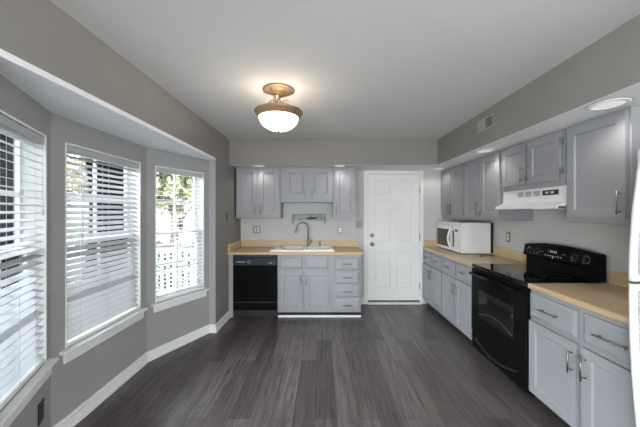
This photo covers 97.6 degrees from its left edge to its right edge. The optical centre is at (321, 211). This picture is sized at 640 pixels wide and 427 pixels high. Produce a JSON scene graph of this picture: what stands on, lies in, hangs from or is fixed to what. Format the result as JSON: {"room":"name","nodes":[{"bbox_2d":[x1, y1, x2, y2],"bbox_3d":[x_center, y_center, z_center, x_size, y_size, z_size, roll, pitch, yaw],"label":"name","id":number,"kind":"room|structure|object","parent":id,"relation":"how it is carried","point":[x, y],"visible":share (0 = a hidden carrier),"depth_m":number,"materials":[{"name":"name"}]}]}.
{"room":"kitchen","nodes":[
{"label":"kitchen","id":0,"kind":"room"},
{"bbox_2d":[0,74,208,426],"bbox_3d":[-1.607,0.414,2.240,0.475,2.081,2.425,0,0,0],"label":"wall","id":1,"kind":"structure","parent":0,"point":[70,384],"depth_m":2.04,"materials":[{"name":"grey paint"}]},
{"bbox_2d":[0,110,58,426],"bbox_3d":[-1.586,0.268,1.415,0.185,1.465,0.694,0,0,-27],"label":"window","id":2,"kind":"structure","parent":1,"relation":"in","point":[18,403],"depth_m":1.65,"materials":[{"name":"white paint"}]},
{"bbox_2d":[0,114,44,410],"bbox_3d":[-1.562,0.229,1.427,0.070,1.359,0.572,0,0,-27],"label":"window blind","id":3,"kind":"object","parent":2,"relation":"attached to","point":[20,359],"visible":1,"depth_m":1.46,"materials":[{"name":"white paint"}]},
{"bbox_2d":[38,398,43,425],"bbox_3d":[-1.636,1.165,1.633,0.009,0.122,0.074,0,0,-27],"label":"outlet","id":4,"kind":"object","parent":1,"relation":"attached to","point":[41,404],"visible":1,"depth_m":1.62,"materials":[{"name":"grey plastic"}]},
{"bbox_2d":[40,404,43,418],"bbox_3d":[-1.633,1.165,1.634,0.004,0.069,0.033,0,0,-27],"label":"receptacle","id":5,"kind":"object","parent":4,"relation":"attached to","point":[42,407],"depth_m":1.63,"materials":[{"name":"black plastic"}]},
{"bbox_2d":[59,142,147,363],"bbox_3d":[-1.752,0.268,2.245,0.185,1.465,0.865,0,0,0],"label":"window","id":6,"kind":"structure","parent":1,"relation":"in","point":[70,353],"depth_m":2.31,"materials":[{"name":"white paint"}]},
{"bbox_2d":[67,145,138,346],"bbox_3d":[-1.725,0.229,2.245,0.072,1.359,0.743,0,0,0],"label":"window blind","id":7,"kind":"object","parent":6,"relation":"attached to","point":[89,314],"visible":0.84,"depth_m":2.17,"materials":[{"name":"white paint"}]},
{"bbox_2d":[151,165,209,312],"bbox_3d":[-1.577,0.268,3.083,0.185,1.465,0.684,0,0,27],"label":"window","id":8,"kind":"structure","parent":1,"relation":"in","point":[171,302],"depth_m":3.22,"materials":[{"name":"white paint"}]},
{"bbox_2d":[156,167,202,301],"bbox_3d":[-1.560,0.229,3.075,0.054,1.359,0.562,0,0,27],"label":"window blind","id":9,"kind":"object","parent":8,"relation":"attached to","point":[159,170],"visible":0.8,"depth_m":3.03,"materials":[{"name":"white paint"}]},
{"bbox_2d":[0,49,214,159],"bbox_3d":[-1.580,-0.641,2.240,0.580,0.030,2.420,0,0,0],"label":"ceiling","id":10,"kind":"structure","parent":0,"point":[59,97],"depth_m":1.71,"materials":[{"name":"white paint"}]},
{"bbox_2d":[0,0,240,323],"bbox_3d":[-1.390,0.226,0.392,0.200,2.458,8.384,0,0,0],"label":"wall","id":11,"kind":"structure","parent":0,"point":[39,33],"depth_m":1.83,"materials":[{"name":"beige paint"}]},
{"bbox_2d":[53,311,229,426],"bbox_3d":[-1.485,1.407,1.355,0.440,0.095,5.010,0,0,0],"label":"baseboard","id":12,"kind":"structure","parent":11,"relation":"attached to","point":[73,418],"depth_m":2.46,"materials":[{"name":"white paint"}]},
{"bbox_2d":[74,304,566,426],"bbox_3d":[0.282,1.515,0.422,4.305,0.120,8.444,0,0,0],"label":"floor","id":13,"kind":"structure","parent":0,"point":[388,365],"depth_m":2.42,"materials":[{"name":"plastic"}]},
{"bbox_2d":[229,255,234,316],"bbox_3d":[-1.259,1.022,4.150,0.058,0.866,0.570,0,0,0],"label":"filler panel","id":14,"kind":"object","parent":13,"relation":"on","point":[231,311],"visible":0.29,"depth_m":3.87,"materials":[{"name":"grey paint"}]},
{"bbox_2d":[233,255,277,315],"bbox_3d":[-0.924,1.023,4.137,0.602,0.864,0.590,0,0,0],"label":"dishwasher","id":15,"kind":"object","parent":13,"relation":"on","point":[255,277],"visible":0.97,"depth_m":3.85,"materials":[{"name":"black plastic"}]},
{"bbox_2d":[278,255,331,316],"bbox_3d":[-0.237,1.022,4.119,0.750,0.866,0.636,0,0,0],"label":"base cabinet","id":16,"kind":"object","parent":13,"relation":"on","point":[304,281],"visible":0.98,"depth_m":3.85,"materials":[{"name":"grey paint"}]},
{"bbox_2d":[228,240,363,254],"bbox_3d":[-0.358,0.516,4.138,1.861,0.143,0.611,0,0,0],"label":"countertop","id":17,"kind":"structure","parent":16,"relation":"on","point":[242,247],"depth_m":4.34,"materials":[{"name":"brown wood"}]},
{"bbox_2d":[270,246,333,251],"bbox_3d":[-0.275,0.616,4.134,0.896,0.179,0.512,0,0,0],"label":"sink","id":18,"kind":"object","parent":17,"relation":"in","point":[276,248],"visible":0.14,"depth_m":3.93,"materials":[{"name":"white ceramic"}]},
{"bbox_2d":[294,222,311,245],"bbox_3d":[-0.289,0.338,4.312,0.276,0.376,0.069,0,0,-14],"label":"faucet","id":19,"kind":"object","parent":17,"relation":"on","point":[308,242],"visible":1,"depth_m":4.32,"materials":[{"name":"silver metal"}]},
{"bbox_2d":[332,255,360,316],"bbox_3d":[0.339,1.022,4.120,0.400,0.866,0.634,0,0,0],"label":"base cabinet","id":20,"kind":"object","parent":13,"relation":"on","point":[346,269],"visible":0.95,"depth_m":3.84,"materials":[{"name":"grey paint"}]},
{"bbox_2d":[422,250,447,321],"bbox_3d":[1.880,1.022,4.080,0.660,0.866,0.724,0,0,0],"label":"base cabinet","id":21,"kind":"object","parent":13,"relation":"on","point":[432,267],"visible":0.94,"depth_m":4.02,"materials":[{"name":"grey paint"}]},
{"bbox_2d":[442,257,472,342],"bbox_3d":[1.880,1.022,3.341,0.660,0.866,0.748,0,0,0],"label":"base cabinet","id":22,"kind":"object","parent":13,"relation":"on","point":[456,278],"visible":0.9,"depth_m":3.28,"materials":[{"name":"grey paint"}]},
{"bbox_2d":[423,240,525,266],"bbox_3d":[1.912,0.516,3.704,0.644,0.143,1.477,0,0,0],"label":"countertop","id":23,"kind":"structure","parent":22,"relation":"on","point":[501,255],"depth_m":3.38,"materials":[{"name":"brown wood"}]},
{"bbox_2d":[437,221,492,253],"bbox_3d":[1.980,0.345,4.013,0.467,0.410,0.785,0,0,0],"label":"microwave","id":24,"kind":"object","parent":23,"relation":"on","point":[466,237],"visible":1,"depth_m":3.62,"materials":[{"name":"white plastic"}]},
{"bbox_2d":[469,243,605,397],"bbox_3d":[1.872,0.877,2.562,0.700,1.156,0.797,0,0,0],"label":"range","id":25,"kind":"object","parent":13,"relation":"on","point":[501,316],"visible":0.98,"depth_m":2.43,"materials":[{"name":"black metal"}]},
{"bbox_2d":[472,264,599,286],"bbox_3d":[1.869,0.563,2.562,0.567,0.039,0.797,0,0,0],"label":"cooktop","id":26,"kind":"object","parent":25,"relation":"in","point":[518,275],"depth_m":2.46,"materials":[{"name":"black glass"}]},
{"bbox_2d":[529,289,635,426],"bbox_3d":[1.880,1.022,1.746,0.660,0.866,0.826,0,0,0],"label":"base cabinet","id":27,"kind":"object","parent":13,"relation":"on","point":[580,363],"visible":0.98,"depth_m":1.75,"materials":[{"name":"grey paint"}]},
{"bbox_2d":[528,270,639,324],"bbox_3d":[1.912,0.516,1.746,0.644,0.143,0.832,0,0,0],"label":"countertop","id":28,"kind":"structure","parent":27,"relation":"on","point":[611,299],"depth_m":1.89,"materials":[{"name":"brown wood"}]},
{"bbox_2d":[628,149,639,426],"bbox_3d":[1.816,0.568,0.932,0.812,1.735,0.760,0,0,0],"label":"refrigerator","id":29,"kind":"object","parent":13,"relation":"on","point":[634,241],"visible":1,"depth_m":1.27,"materials":[{"name":"white metal"}]},
{"bbox_2d":[50,0,639,139],"bbox_3d":[0.472,-1.063,0.422,3.925,0.120,8.444,0,0,0],"label":"ceiling","id":30,"kind":"structure","parent":0,"point":[355,69],"depth_m":1.76,"materials":[{"name":"paint"}]},
{"bbox_2d":[254,83,302,132],"bbox_3d":[-0.355,-0.825,2.300,0.398,0.356,0.398,0,0,0],"label":"ceiling lamp","id":31,"kind":"object","parent":30,"relation":"attached to","point":[279,116],"visible":1,"depth_m":2.20,"materials":[{"name":"gold metal"}]},
{"bbox_2d":[229,14,639,169],"bbox_3d":[0.472,-0.832,0.422,3.525,0.343,8.044,0,0,0],"label":"soffit","id":32,"kind":"object","parent":30,"relation":"attached to","point":[609,67],"depth_m":2.42,"materials":[{"name":"beige paint"}]},
{"bbox_2d":[252,164,265,166],"bbox_3d":[-0.893,-0.655,3.985,0.207,0.009,0.207,0,0,0],"label":"recessed light","id":33,"kind":"object","parent":32,"relation":"in","point":[255,165],"visible":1,"depth_m":3.94,"materials":[{"name":"white paint"}]},
{"bbox_2d":[333,164,346,166],"bbox_3d":[0.254,-0.655,3.985,0.207,0.009,0.207,0,0,0],"label":"recessed light","id":34,"kind":"object","parent":32,"relation":"in","point":[338,165],"visible":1,"depth_m":3.94,"materials":[{"name":"grey plastic"}]},
{"bbox_2d":[431,167,445,169],"bbox_3d":[1.760,-0.655,4.220,0.207,0.009,0.207,0,0,0],"label":"recessed light","id":35,"kind":"object","parent":32,"relation":"in","point":[436,168],"visible":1,"depth_m":4.21,"materials":[{"name":"grey plastic"}]},
{"bbox_2d":[477,113,493,133],"bbox_3d":[1.607,-0.870,2.757,0.006,0.125,0.272,0,0,0],"label":"ceiling vent","id":36,"kind":"object","parent":32,"relation":"in","point":[487,122],"visible":1,"depth_m":2.75,"materials":[{"name":"grey metal"}]},
{"bbox_2d":[475,148,496,152],"bbox_3d":[1.752,-0.655,3.000,0.207,0.009,0.207,0,0,0],"label":"recessed light","id":37,"kind":"object","parent":32,"relation":"in","point":[486,150],"visible":1,"depth_m":2.98,"materials":[{"name":"grey plastic"}]},
{"bbox_2d":[585,97,632,110],"bbox_3d":[1.748,-0.655,1.710,0.207,0.009,0.207,0,0,0],"label":"recessed light","id":38,"kind":"object","parent":32,"relation":"in","point":[614,102],"visible":1,"depth_m":1.70,"materials":[{"name":"grey plastic"}]},
{"bbox_2d":[241,170,462,303],"bbox_3d":[0.472,0.226,4.514,3.925,2.458,0.140,0,0,0],"label":"wall","id":39,"kind":"structure","parent":0,"point":[271,228],"depth_m":4.44,"materials":[{"name":"grey paint"}]},
{"bbox_2d":[253,226,260,233],"bbox_3d":[-1.035,0.280,4.436,0.125,0.122,0.016,0,0,0],"label":"wall plate","id":40,"kind":"object","parent":39,"relation":"attached to","point":[256,229],"visible":1,"depth_m":4.44,"materials":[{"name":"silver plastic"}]},
{"bbox_2d":[236,167,283,217],"bbox_3d":[-0.935,-0.281,4.247,0.652,0.752,0.386,0,0,0],"label":"upper cabinet","id":41,"kind":"object","parent":39,"relation":"attached to","point":[258,189],"visible":0.98,"depth_m":4.10,"materials":[{"name":"grey paint"}]},
{"bbox_2d":[281,167,332,202],"bbox_3d":[-0.223,-0.400,4.247,0.766,0.515,0.386,0,0,0],"label":"upper cabinet","id":42,"kind":"object","parent":39,"relation":"attached to","point":[298,184],"visible":1,"depth_m":4.10,"materials":[{"name":"grey paint"}]},
{"bbox_2d":[291,214,325,223],"bbox_3d":[-0.205,0.111,4.406,0.550,0.159,0.074,0,0,0],"label":"framed picture","id":43,"kind":"object","parent":39,"relation":"attached to","point":[295,217],"visible":1,"depth_m":4.43,"materials":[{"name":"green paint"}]},
{"bbox_2d":[291,214,325,214],"bbox_3d":[-0.205,0.038,4.399,0.550,0.014,0.061,0,0,0],"label":"shelf","id":44,"kind":"object","parent":43,"relation":"attached to","point":[291,214],"depth_m":4.37,"materials":[{"name":"white paint"}]},
{"bbox_2d":[338,226,341,233],"bbox_3d":[0.285,0.285,4.439,0.074,0.122,0.009,0,0,0],"label":"outlet","id":45,"kind":"object","parent":39,"relation":"attached to","point":[339,227],"visible":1,"depth_m":4.44,"materials":[{"name":"white plastic"}]},
{"bbox_2d":[332,167,356,218],"bbox_3d":[0.336,-0.279,4.247,0.346,0.757,0.386,0,0,0],"label":"upper cabinet","id":46,"kind":"object","parent":39,"relation":"attached to","point":[344,205],"visible":0.95,"depth_m":4.10,"materials":[{"name":"grey paint"}]},
{"bbox_2d":[356,221,361,227],"bbox_3d":[0.585,0.198,4.436,0.105,0.125,0.016,0,0,0],"label":"light switch","id":47,"kind":"object","parent":39,"relation":"attached to","point":[358,223],"visible":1,"depth_m":4.44,"materials":[{"name":"grey paint"}]},
{"bbox_2d":[364,170,422,304],"bbox_3d":[1.135,0.399,4.475,0.942,2.113,0.198,0,0,0],"label":"door","id":48,"kind":"structure","parent":39,"relation":"in","point":[393,199],"depth_m":4.45,"materials":[{"name":"white paint"}]},
{"bbox_2d":[463,209,629,282],"bbox_3d":[2.305,0.226,0.322,0.140,2.458,8.244,0,0,0],"label":"wall","id":49,"kind":"structure","parent":0,"point":[551,226],"depth_m":2.59,"materials":[{"name":"grey paint"}]},
{"bbox_2d":[441,163,465,218],"bbox_3d":[2.038,-0.281,4.079,0.386,0.752,0.731,0,0,0],"label":"upper cabinet","id":50,"kind":"object","parent":49,"relation":"attached to","point":[452,179],"visible":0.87,"depth_m":4.03,"materials":[{"name":"grey paint"}]},
{"bbox_2d":[464,150,532,220],"bbox_3d":[2.038,-0.281,3.334,0.386,0.752,0.753,0,0,0],"label":"upper cabinet","id":51,"kind":"object","parent":49,"relation":"attached to","point":[483,189],"visible":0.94,"depth_m":3.20,"materials":[{"name":"grey paint"}]},
{"bbox_2d":[506,232,509,241],"bbox_3d":[2.230,0.300,3.357,0.009,0.122,0.074,0,0,0],"label":"outlet","id":52,"kind":"object","parent":49,"relation":"attached to","point":[507,233],"visible":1,"depth_m":3.35,"materials":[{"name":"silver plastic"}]},
{"bbox_2d":[495,185,566,208],"bbox_3d":[2.028,-0.119,2.569,0.400,0.184,0.768,0,0,0],"label":"range hood","id":53,"kind":"object","parent":49,"relation":"attached to","point":[555,197],"visible":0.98,"depth_m":2.47,"materials":[{"name":"white metal"}]},
{"bbox_2d":[502,128,566,191],"bbox_3d":[2.038,-0.434,2.569,0.386,0.445,0.772,0,0,0],"label":"upper cabinet","id":54,"kind":"object","parent":49,"relation":"attached to","point":[540,162],"visible":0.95,"depth_m":2.46,"materials":[{"name":"grey paint"}]},
{"bbox_2d":[566,105,639,224],"bbox_3d":[2.038,-0.288,1.952,0.386,0.737,0.456,0,0,0],"label":"upper cabinet","id":55,"kind":"object","parent":49,"relation":"attached to","point":[602,150],"visible":0.98,"depth_m":1.87,"materials":[{"name":"grey paint"}]},
{"bbox_2d":[609,270,639,287],"bbox_3d":[2.224,0.497,1.746,0.019,0.105,0.832,0,0,0],"label":"backsplash","id":56,"kind":"structure","parent":49,"relation":"attached to","point":[618,278],"depth_m":2.08,"materials":[{"name":"brown wood"}]},
{"label":"outside","id":57,"kind":"structure","parent":0,"visible":0},
{"bbox_3d":[-3.265,1.625,1.900,2.670,0.100,6.800,0,0,0],"label":"deck","id":58,"kind":"object","parent":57,"visible":0},
{"bbox_2d":[67,245,74,296],"bbox_3d":[-4.500,1.075,2.600,0.120,1.000,4.890,0,0,0],"label":"deck railing","id":59,"kind":"object","parent":58,"relation":"on","point":[74,245],"visible":0.02,"depth_m":4.96,"materials":[{"name":"white paint"}]},
{"bbox_2d":[75,244,194,293],"bbox_3d":[-3.050,1.075,5.150,2.990,1.000,0.120,0,0,0],"label":"deck railing","id":60,"kind":"object","parent":58,"relation":"on","point":[168,246],"visible":0.12,"depth_m":5.13,"materials":[{"name":"white paint"}]},
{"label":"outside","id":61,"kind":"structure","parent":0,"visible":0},
{"bbox_2d":[67,226,194,288],"bbox_3d":[-30.975,2.705,15.000,58.050,0.100,90.000,0,0,0],"label":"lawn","id":62,"kind":"structure","parent":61,"point":[77,226],"depth_m":33.04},
{"bbox_2d":[67,164,77,191],"bbox_3d":[-11.575,-0.197,10.544,3.581,5.727,3.647,0,0,0],"label":"tree","id":63,"kind":"object","parent":62,"relation":"on","point":[68,171],"visible":0.02,"depth_m":11.65,"materials":[{"name":"green plant"}]},
{"bbox_2d":[67,154,84,196],"bbox_3d":[-12.558,-0.935,15.991,4.873,7.200,5.050,0,0,0],"label":"tree","id":64,"kind":"object","parent":62,"relation":"on","point":[69,159],"visible":0.02,"depth_m":14.68,"materials":[{"name":"green plant"}]},
{"bbox_2d":[156,172,192,243],"bbox_3d":[-5.899,-0.401,11.018,4.026,6.134,4.136,0,0,0],"label":"tree","id":65,"kind":"object","parent":62,"relation":"on","point":[182,193],"visible":0.24,"depth_m":10.64,"materials":[{"name":"green plant"}]},
{"bbox_2d":[156,197,194,243],"bbox_3d":[-13.000,0.270,25.000,9.700,4.770,6.700,0,0,-29],"label":"house","id":66,"kind":"structure","parent":62,"relation":"on","point":[190,215],"depth_m":22.44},
{"bbox_2d":[156,242,194,288],"bbox_3d":[-3.392,1.682,6.311,3.750,2.123,0.869,0,0,0],"label":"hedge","id":67,"kind":"object","parent":62,"relation":"on","point":[156,242],"visible":0.02,"depth_m":6.22,"materials":[{"name":"green plant"}]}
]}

